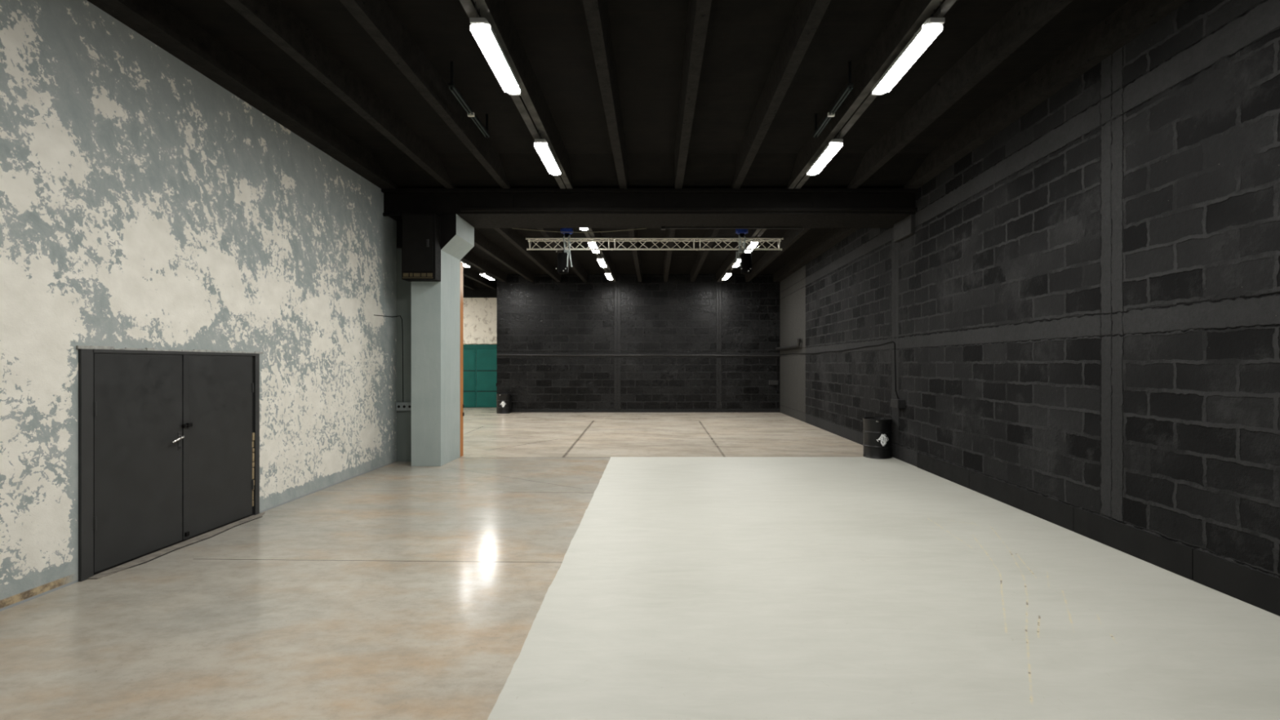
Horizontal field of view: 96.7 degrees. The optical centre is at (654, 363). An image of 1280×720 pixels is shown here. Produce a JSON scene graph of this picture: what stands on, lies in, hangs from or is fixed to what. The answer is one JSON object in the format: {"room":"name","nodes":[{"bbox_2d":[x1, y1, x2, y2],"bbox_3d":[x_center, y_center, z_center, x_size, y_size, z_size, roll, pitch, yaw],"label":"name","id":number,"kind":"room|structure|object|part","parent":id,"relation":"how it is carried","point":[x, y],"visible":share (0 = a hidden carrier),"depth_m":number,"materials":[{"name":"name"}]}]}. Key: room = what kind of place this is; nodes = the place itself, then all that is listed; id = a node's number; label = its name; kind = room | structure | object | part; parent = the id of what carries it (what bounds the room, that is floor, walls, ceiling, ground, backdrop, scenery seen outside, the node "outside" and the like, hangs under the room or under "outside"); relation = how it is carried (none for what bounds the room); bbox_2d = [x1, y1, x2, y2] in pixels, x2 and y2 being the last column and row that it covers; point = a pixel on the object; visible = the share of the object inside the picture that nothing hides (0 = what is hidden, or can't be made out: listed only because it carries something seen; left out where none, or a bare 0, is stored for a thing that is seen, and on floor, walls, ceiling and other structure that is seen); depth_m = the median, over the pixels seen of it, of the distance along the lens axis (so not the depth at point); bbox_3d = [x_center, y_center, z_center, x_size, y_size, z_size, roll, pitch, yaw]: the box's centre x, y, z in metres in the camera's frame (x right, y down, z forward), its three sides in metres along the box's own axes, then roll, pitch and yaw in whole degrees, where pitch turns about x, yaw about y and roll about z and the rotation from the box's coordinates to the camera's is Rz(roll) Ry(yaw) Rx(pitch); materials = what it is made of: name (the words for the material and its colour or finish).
{"room":"empty warehouse studio","nodes":[
{"label":"empty warehouse studio","id":0,"kind":"room"},
{"bbox_2d":[0,0,396,611],"bbox_3d":[-4.860,-0.850,2.250,0.200,5.300,16.500,0,0,0],"label":"wall","id":1,"kind":"structure","parent":0,"point":[144,203],"depth_m":5.45,"materials":[{"name":"paint"}]},
{"bbox_2d":[75,345,263,353],"bbox_3d":[-4.752,-0.140,5.792,0.026,0.029,2.224,0,0,0],"label":"trim","id":2,"kind":"structure","parent":1,"relation":"attached to","point":[77,346],"depth_m":5.34,"materials":[{"name":"black metal"}]},
{"bbox_2d":[78,348,265,582],"bbox_3d":[-4.692,0.838,5.775,0.195,1.926,2.150,0,0,0],"label":"door","id":3,"kind":"structure","parent":1,"relation":"in","point":[169,441],"depth_m":5.46,"materials":[{"name":"grey paint"}]},
{"bbox_3d":[-4.708,0.745,5.609,0.059,0.061,0.154,0,0,0],"label":"handle","id":4,"kind":"part","parent":3,"relation":"part of","materials":[{"name":"metal"}]},
{"bbox_3d":[-4.736,0.770,5.675,0.004,0.180,0.040,0,0,0],"label":"handle plate","id":5,"kind":"part","parent":3,"relation":"part of","materials":[{"name":"grey paint"}]},
{"bbox_2d":[375,315,403,401],"bbox_3d":[-4.746,-0.097,10.080,0.114,1.595,0.856,0,0,8],"label":"wire","id":6,"kind":"object","parent":1,"relation":"attached to","point":[375,315],"visible":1,"depth_m":10.49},
{"bbox_2d":[396,221,411,461],"bbox_3d":[-7.300,-0.850,10.600,6.200,5.300,0.200,0,0,0],"label":"wall","id":7,"kind":"structure","parent":0,"point":[403,287],"depth_m":10.50,"materials":[{"name":"grey paint"}]},
{"bbox_2d":[395,402,411,410],"bbox_3d":[-4.520,0.782,10.467,0.460,0.155,0.066,0,0,0],"label":"power outlet","id":8,"kind":"object","parent":7,"relation":"attached to","point":[399,406],"visible":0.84,"depth_m":10.44,"materials":[{"name":"grey plastic"}]},
{"bbox_2d":[462,287,497,408],"bbox_3d":[-8.000,-0.850,23.450,4.800,5.300,0.300,0,0,0],"label":"wall","id":9,"kind":"structure","parent":0,"point":[480,304],"depth_m":23.35,"materials":[{"name":"white paint"}]},
{"bbox_2d":[462,344,497,407],"bbox_3d":[-7.300,0.500,23.295,2.040,2.600,0.110,0,0,0],"label":"door","id":10,"kind":"structure","parent":9,"relation":"in","point":[486,354],"depth_m":23.29,"materials":[{"name":"teal paint"}]},
{"bbox_3d":[-7.775,-0.160,23.300,0.830,0.840,0.012,0,0,0],"label":"panel","id":11,"kind":"part","parent":10,"relation":"part of","materials":[{"name":"teal paint"}]},
{"bbox_3d":[-7.775,0.700,23.300,0.830,0.800,0.012,0,0,0],"label":"panel","id":12,"kind":"part","parent":10,"relation":"part of","materials":[{"name":"teal paint"}]},
{"bbox_3d":[-7.775,1.440,23.300,0.830,0.600,0.012,0,0,0],"label":"panel","id":13,"kind":"part","parent":10,"relation":"part of","materials":[{"name":"teal paint"}]},
{"bbox_3d":[-7.300,0.500,23.320,2.040,2.600,0.060,0,0,0],"label":"frame","id":14,"kind":"part","parent":10,"relation":"part of","materials":[{"name":"teal paint"}]},
{"bbox_3d":[-6.830,-0.160,23.300,0.830,0.840,0.012,0,0,0],"label":"panel","id":15,"kind":"part","parent":10,"relation":"part of","materials":[{"name":"teal paint"}]},
{"bbox_3d":[-6.830,0.700,23.300,0.830,0.800,0.012,0,0,0],"label":"panel","id":16,"kind":"part","parent":10,"relation":"part of","materials":[{"name":"teal paint"}]},
{"bbox_3d":[-6.830,1.440,23.300,0.830,0.600,0.012,0,0,0],"label":"panel","id":17,"kind":"part","parent":10,"relation":"part of","materials":[{"name":"teal paint"}]},
{"bbox_2d":[462,343,497,344],"bbox_3d":[-7.141,-0.815,23.340,2.525,0.075,0.036,0,0,0],"label":"trim","id":18,"kind":"structure","parent":9,"relation":"attached to","point":[463,344],"depth_m":23.33,"materials":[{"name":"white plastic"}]},
{"bbox_2d":[87,0,1188,188],"bbox_3d":[-0.005,-3.275,2.000,9.910,0.450,16.000,0,0,0],"label":"ceiling","id":19,"kind":"structure","parent":0,"point":[622,94],"depth_m":6.43,"materials":[{"name":"black paint"}]},
{"bbox_2d":[448,61,489,137],"bbox_3d":[-2.240,-3.183,6.950,0.080,0.315,1.400,0,0,0],"label":"bracket","id":20,"kind":"object","parent":19,"relation":"attached to","point":[454,90],"visible":1,"depth_m":6.74,"materials":[{"name":"metal"}]},
{"bbox_2d":[469,1,521,95],"bbox_3d":[-1.505,-2.968,5.463,0.200,0.175,1.374,0,0,0],"label":"strip light","id":21,"kind":"object","parent":19,"relation":"hanging from","point":[482,32],"visible":1,"depth_m":5.30,"materials":[{"name":"white plastic"}]},
{"bbox_2d":[471,24,519,93],"bbox_3d":[-1.505,-2.898,5.490,0.172,0.034,1.234,0,0,0],"label":"diffuser","id":22,"kind":"object","parent":21,"relation":"attached to","point":[484,35],"depth_m":5.35,"materials":[{"name":"white plastic"}]},
{"bbox_2d":[533,129,561,175],"bbox_3d":[-1.505,-2.968,8.073,0.200,0.175,1.374,0,0,0],"label":"strip light","id":23,"kind":"object","parent":19,"relation":"hanging from","point":[542,147],"visible":1,"depth_m":7.92,"materials":[{"name":"white plastic"}]},
{"bbox_2d":[534,142,560,174],"bbox_3d":[-1.505,-2.898,8.100,0.172,0.034,1.234,0,0,0],"label":"diffuser","id":24,"kind":"object","parent":23,"relation":"attached to","point":[544,150],"depth_m":7.99,"materials":[{"name":"white plastic"}]},
{"bbox_2d":[381,187,918,227],"bbox_3d":[-2.770,-3.070,10.475,14.860,0.860,1.150,0,0,0],"label":"ceiling beam","id":25,"kind":"structure","parent":19,"relation":"attached to","point":[481,207],"depth_m":10.00,"materials":[{"name":"black paint"}]},
{"bbox_2d":[511,227,646,232],"bbox_3d":[-1.450,-2.586,11.000,2.601,0.090,0.014,0,0,0],"label":"cable","id":26,"kind":"object","parent":25,"relation":"hanging from","point":[512,228],"visible":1,"depth_m":10.99,"materials":[{"name":"black rubber"}]},
{"bbox_2d":[661,226,802,230],"bbox_3d":[1.490,-2.615,10.965,2.720,0.050,0.070,0,0,0],"label":"conduit","id":27,"kind":"object","parent":25,"relation":"attached to","point":[662,228],"visible":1,"depth_m":10.96,"materials":[{"name":"paint"}]},
{"bbox_2d":[806,129,843,175],"bbox_3d":[2.405,-2.968,8.073,0.200,0.175,1.374,0,0,0],"label":"strip light","id":28,"kind":"object","parent":19,"relation":"hanging from","point":[834,145],"visible":1,"depth_m":7.91,"materials":[{"name":"white plastic"}]},
{"bbox_2d":[807,142,841,174],"bbox_3d":[2.405,-2.898,8.100,0.172,0.034,1.234,0,0,0],"label":"diffuser","id":29,"kind":"object","parent":28,"relation":"attached to","point":[831,149],"depth_m":7.99,"materials":[{"name":"white plastic"}]},
{"bbox_2d":[813,61,853,137],"bbox_3d":[2.160,-3.183,6.950,0.080,0.315,1.400,0,0,0],"label":"tube light","id":30,"kind":"object","parent":19,"relation":"attached to","point":[849,86],"visible":1,"depth_m":6.76,"materials":[{"name":"metal"}]},
{"bbox_2d":[871,1,945,95],"bbox_3d":[2.405,-2.968,5.463,0.200,0.175,1.374,0,0,0],"label":"strip light","id":31,"kind":"object","parent":19,"relation":"hanging from","point":[932,27],"visible":1,"depth_m":5.30,"materials":[{"name":"white plastic"}]},
{"bbox_2d":[873,24,941,93],"bbox_3d":[2.405,-2.898,5.490,0.172,0.034,1.234,0,0,0],"label":"diffuser","id":32,"kind":"object","parent":31,"relation":"attached to","point":[925,36],"depth_m":5.36,"materials":[{"name":"white plastic"}]},
{"bbox_2d":[497,274,779,412],"bbox_3d":[-0.455,-0.850,21.275,10.810,5.300,0.250,0,0,0],"label":"wall","id":33,"kind":"structure","parent":0,"point":[571,315],"depth_m":21.15,"materials":[{"name":"black brick"}]},
{"bbox_2d":[497,354,779,356],"bbox_3d":[-0.600,-0.320,21.110,10.480,0.090,0.068,0,0,0],"label":"pipe","id":34,"kind":"object","parent":33,"relation":"attached to","point":[497,354],"visible":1,"depth_m":21.09,"materials":[{"name":"metal"}]},
{"bbox_2d":[768,356,777,385],"bbox_3d":[4.420,0.255,21.105,0.340,1.050,0.090,0,0,0],"label":"junction box","id":35,"kind":"object","parent":33,"relation":"attached to","point":[771,382],"visible":1,"depth_m":21.06,"materials":[{"name":"paint"}]},
{"bbox_2d":[0,408,1279,719],"bbox_3d":[-2.650,1.900,8.750,15.500,0.200,29.900,0,0,0],"label":"floor","id":36,"kind":"structure","parent":0,"point":[564,566],"depth_m":4.23,"materials":[{"name":"concrete"}]},
{"bbox_2d":[411,213,474,466],"bbox_3d":[-3.882,-0.425,10.498,0.795,4.450,1.003,0,0,0],"label":"column","id":37,"kind":"structure","parent":36,"relation":"on","point":[435,305],"depth_m":10.00,"materials":[{"name":"grey paint"}]},
{"bbox_2d":[401,213,440,281],"bbox_3d":[-4.040,-2.015,9.850,0.580,1.130,0.300,0,0,0],"label":"loudspeaker","id":38,"kind":"object","parent":37,"relation":"attached to","point":[420,232],"visible":1,"depth_m":9.72,"materials":[{"name":"black paint"}]},
{"bbox_2d":[413,273,420,276],"bbox_3d":[-4.065,-1.525,9.736,0.110,0.060,0.008,0,0,0],"label":"vent","id":39,"kind":"object","parent":38,"relation":"attached to","point":[415,274],"depth_m":9.73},
{"bbox_2d":[402,277,432,278],"bbox_3d":[-4.050,-1.475,9.733,0.520,0.014,0.010,0,0,0],"label":"vent","id":40,"kind":"object","parent":38,"relation":"attached to","point":[402,277],"depth_m":9.73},
{"bbox_3d":[-4.050,-2.065,9.732,0.520,0.970,0.015,0,0,0],"label":"door","id":41,"kind":"part","parent":38,"relation":"part of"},
{"bbox_2d":[460,262,464,456],"bbox_3d":[-3.796,-0.090,11.090,0.129,3.780,0.170,0,0,0],"label":"wooden board","id":42,"kind":"object","parent":36,"relation":"on","point":[462,406],"visible":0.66,"depth_m":11.08,"materials":[{"name":"orange wood"}]},
{"bbox_2d":[496,393,510,413],"bbox_3d":[-5.530,1.446,20.840,0.505,0.709,0.505,0,0,-10],"label":"drum","id":43,"kind":"object","parent":36,"relation":"on","point":[503,400],"visible":1,"depth_m":20.64,"materials":[{"name":"black paint"}]},
{"bbox_2d":[862,417,892,458],"bbox_3d":[4.325,1.427,11.030,0.532,0.746,0.532,0,0,-1],"label":"drum","id":44,"kind":"object","parent":36,"relation":"on","point":[877,432],"visible":1,"depth_m":10.81,"materials":[{"name":"black paint"}]},
{"bbox_2d":[461,227,860,289],"bbox_3d":[-2.725,-3.275,17.325,15.350,0.450,12.550,0,0,0],"label":"ceiling","id":45,"kind":"structure","parent":0,"point":[499,252],"depth_m":16.70,"materials":[{"name":"black paint"}]},
{"bbox_2d":[460,259,471,266],"bbox_3d":[-5.570,-2.968,16.373,0.200,0.175,1.374,0,0,0],"label":"strip light","id":46,"kind":"object","parent":45,"relation":"hanging from","point":[464,264],"visible":0.52,"depth_m":16.59,"materials":[{"name":"white plastic"}]},
{"bbox_2d":[480,269,495,279],"bbox_3d":[-5.570,-2.968,18.973,0.200,0.175,1.374,0,0,0],"label":"strip light","id":47,"kind":"object","parent":45,"relation":"hanging from","point":[483,274],"visible":1,"depth_m":18.83,"materials":[{"name":"white plastic"}]},
{"bbox_2d":[480,274,493,279],"bbox_3d":[-5.570,-2.898,19.000,0.172,0.034,1.234,0,0,0],"label":"diffuser","id":48,"kind":"object","parent":47,"relation":"attached to","point":[486,276],"depth_m":18.91,"materials":[{"name":"white plastic"}]},
{"bbox_2d":[555,227,573,274],"bbox_3d":[-2.104,-2.730,13.379,0.388,1.220,0.329,0,0,0],"label":"chain hoist","id":49,"kind":"object","parent":45,"relation":"hanging from","point":[562,257],"visible":0.94,"depth_m":13.28,"materials":[{"name":"blue paint"}]},
{"bbox_3d":[-2.060,-3.140,13.380,0.280,0.160,0.180,0,0,0],"label":"motor","id":50,"kind":"part","parent":49,"relation":"part of","materials":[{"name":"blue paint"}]},
{"bbox_2d":[525,237,782,250],"bbox_3d":[0.000,-2.812,13.380,6.000,0.274,0.282,0,0,0],"label":"lighting truss","id":51,"kind":"object","parent":49,"relation":"hanging from","point":[547,239],"visible":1,"depth_m":13.36,"materials":[{"name":"metal"}]},
{"bbox_2d":[579,227,588,230],"bbox_3d":[-1.505,-2.968,11.673,0.200,0.175,1.374,0,0,0],"label":"strip light","id":52,"kind":"object","parent":45,"relation":"hanging from","point":[581,228],"visible":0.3,"depth_m":12.15,"materials":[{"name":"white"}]},
{"bbox_2d":[587,236,599,253],"bbox_3d":[-1.505,-2.968,14.193,0.200,0.175,1.374,0,0,0],"label":"strip light","id":53,"kind":"object","parent":45,"relation":"hanging from","point":[591,242],"visible":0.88,"depth_m":14.02,"materials":[{"name":"white plastic"}]},
{"bbox_2d":[588,242,599,253],"bbox_3d":[-1.505,-2.898,14.220,0.172,0.034,1.234,0,0,0],"label":"diffuser","id":54,"kind":"object","parent":53,"relation":"attached to","point":[594,244],"depth_m":14.05,"materials":[{"name":"white plastic"}]},
{"bbox_2d":[596,257,607,266],"bbox_3d":[-1.505,-2.968,16.373,0.200,0.175,1.374,0,0,0],"label":"strip light","id":55,"kind":"object","parent":45,"relation":"hanging from","point":[601,260],"visible":1,"depth_m":16.14,"materials":[{"name":"white plastic"}]},
{"bbox_2d":[604,269,613,279],"bbox_3d":[-1.505,-2.968,18.923,0.200,0.175,1.374,0,0,0],"label":"strip light","id":56,"kind":"object","parent":45,"relation":"hanging from","point":[608,275],"visible":1,"depth_m":18.61,"materials":[{"name":"white plastic"}]},
{"bbox_2d":[604,273,612,279],"bbox_3d":[-1.505,-2.898,18.950,0.172,0.034,1.234,0,0,0],"label":"diffuser","id":57,"kind":"object","parent":56,"relation":"attached to","point":[609,277],"depth_m":18.77,"materials":[{"name":"white plastic"}]},
{"bbox_2d":[721,269,731,279],"bbox_3d":[2.405,-2.968,18.923,0.200,0.175,1.374,0,0,0],"label":"strip light","id":58,"kind":"object","parent":45,"relation":"hanging from","point":[726,276],"visible":1,"depth_m":18.70,"materials":[{"name":"white plastic"}]},
{"bbox_2d":[722,273,731,279],"bbox_3d":[2.405,-2.898,18.950,0.172,0.034,1.234,0,0,0],"label":"diffuser","id":59,"kind":"object","parent":58,"relation":"attached to","point":[726,276],"depth_m":18.77,"materials":[{"name":"white plastic"}]},
{"bbox_2d":[732,254,741,267],"bbox_3d":[2.405,-2.968,16.373,0.200,0.175,1.374,0,0,0],"label":"strip light","id":60,"kind":"object","parent":45,"relation":"hanging from","point":[738,261],"visible":0.48,"depth_m":16.41,"materials":[{"name":"white plastic"}]},
{"bbox_2d":[732,258,739,267],"bbox_3d":[2.405,-2.898,16.400,0.172,0.034,1.234,0,0,0],"label":"diffuser","id":61,"kind":"object","parent":60,"relation":"attached to","point":[738,262],"depth_m":16.47,"materials":[{"name":"white plastic"}]},
{"bbox_2d":[735,228,751,274],"bbox_3d":[2.090,-2.730,13.379,0.410,1.220,0.329,0,0,0],"label":"chain hoist","id":62,"kind":"object","parent":45,"relation":"hanging from","point":[745,261],"visible":0.96,"depth_m":13.29,"materials":[{"name":"blue paint"}]},
{"bbox_3d":[2.050,-3.140,13.380,0.280,0.160,0.180,0,0,0],"label":"motor","id":63,"kind":"part","parent":62,"relation":"part of","materials":[{"name":"blue paint"}]},
{"bbox_2d":[744,235,758,253],"bbox_3d":[2.405,-2.968,14.193,0.200,0.175,1.374,0,0,0],"label":"strip light","id":64,"kind":"object","parent":45,"relation":"hanging from","point":[753,244],"visible":0.71,"depth_m":13.93,"materials":[{"name":"white plastic"}]},
{"bbox_2d":[744,242,757,253],"bbox_3d":[2.405,-2.898,14.220,0.172,0.034,1.234,0,0,0],"label":"diffuser","id":65,"kind":"object","parent":64,"relation":"attached to","point":[753,244],"depth_m":14.02,"materials":[{"name":"white plastic"}]},
{"bbox_2d":[779,0,1279,578],"bbox_3d":[4.692,-0.850,7.700,0.515,5.300,27.400,0,0,0],"label":"wall","id":66,"kind":"structure","parent":0,"point":[1081,310],"depth_m":5.61,"materials":[{"name":"black brick"}]},
{"bbox_2d":[776,337,801,350],"bbox_3d":[4.567,-0.659,19.378,0.203,0.306,3.144,0,0,0],"label":"pipe","id":67,"kind":"object","parent":66,"relation":"attached to","point":[797,340],"visible":1,"depth_m":18.56,"materials":[{"name":"metal"}]},
{"bbox_2d":[781,341,898,399],"bbox_3d":[4.626,0.120,15.889,0.020,1.118,10.422,0,0,0],"label":"cable","id":68,"kind":"object","parent":66,"relation":"attached to","point":[891,341],"visible":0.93,"depth_m":11.52,"materials":[{"name":"black rubber"}]},
{"bbox_2d":[890,399,905,408],"bbox_3d":[4.538,0.735,10.587,0.150,0.150,0.326,0,0,0],"label":"box","id":69,"kind":"object","parent":66,"relation":"attached to","point":[897,403],"visible":1,"depth_m":10.44,"materials":[{"name":"plastic"}]},
{"bbox_2d":[893,214,915,242],"bbox_3d":[4.580,-2.470,10.385,0.120,0.340,0.730,0,0,0],"label":"block","id":70,"kind":"object","parent":66,"relation":"attached to","point":[904,228],"depth_m":10.30,"materials":[{"name":"concrete"}]},
{"bbox_2d":[917,452,1279,616],"bbox_3d":[4.485,1.667,2.050,0.094,0.263,15.693,0,0,1],"label":"baseboard","id":71,"kind":"structure","parent":66,"relation":"attached to","point":[1261,590],"depth_m":5.30,"materials":[{"name":"black paint"}]}
]}

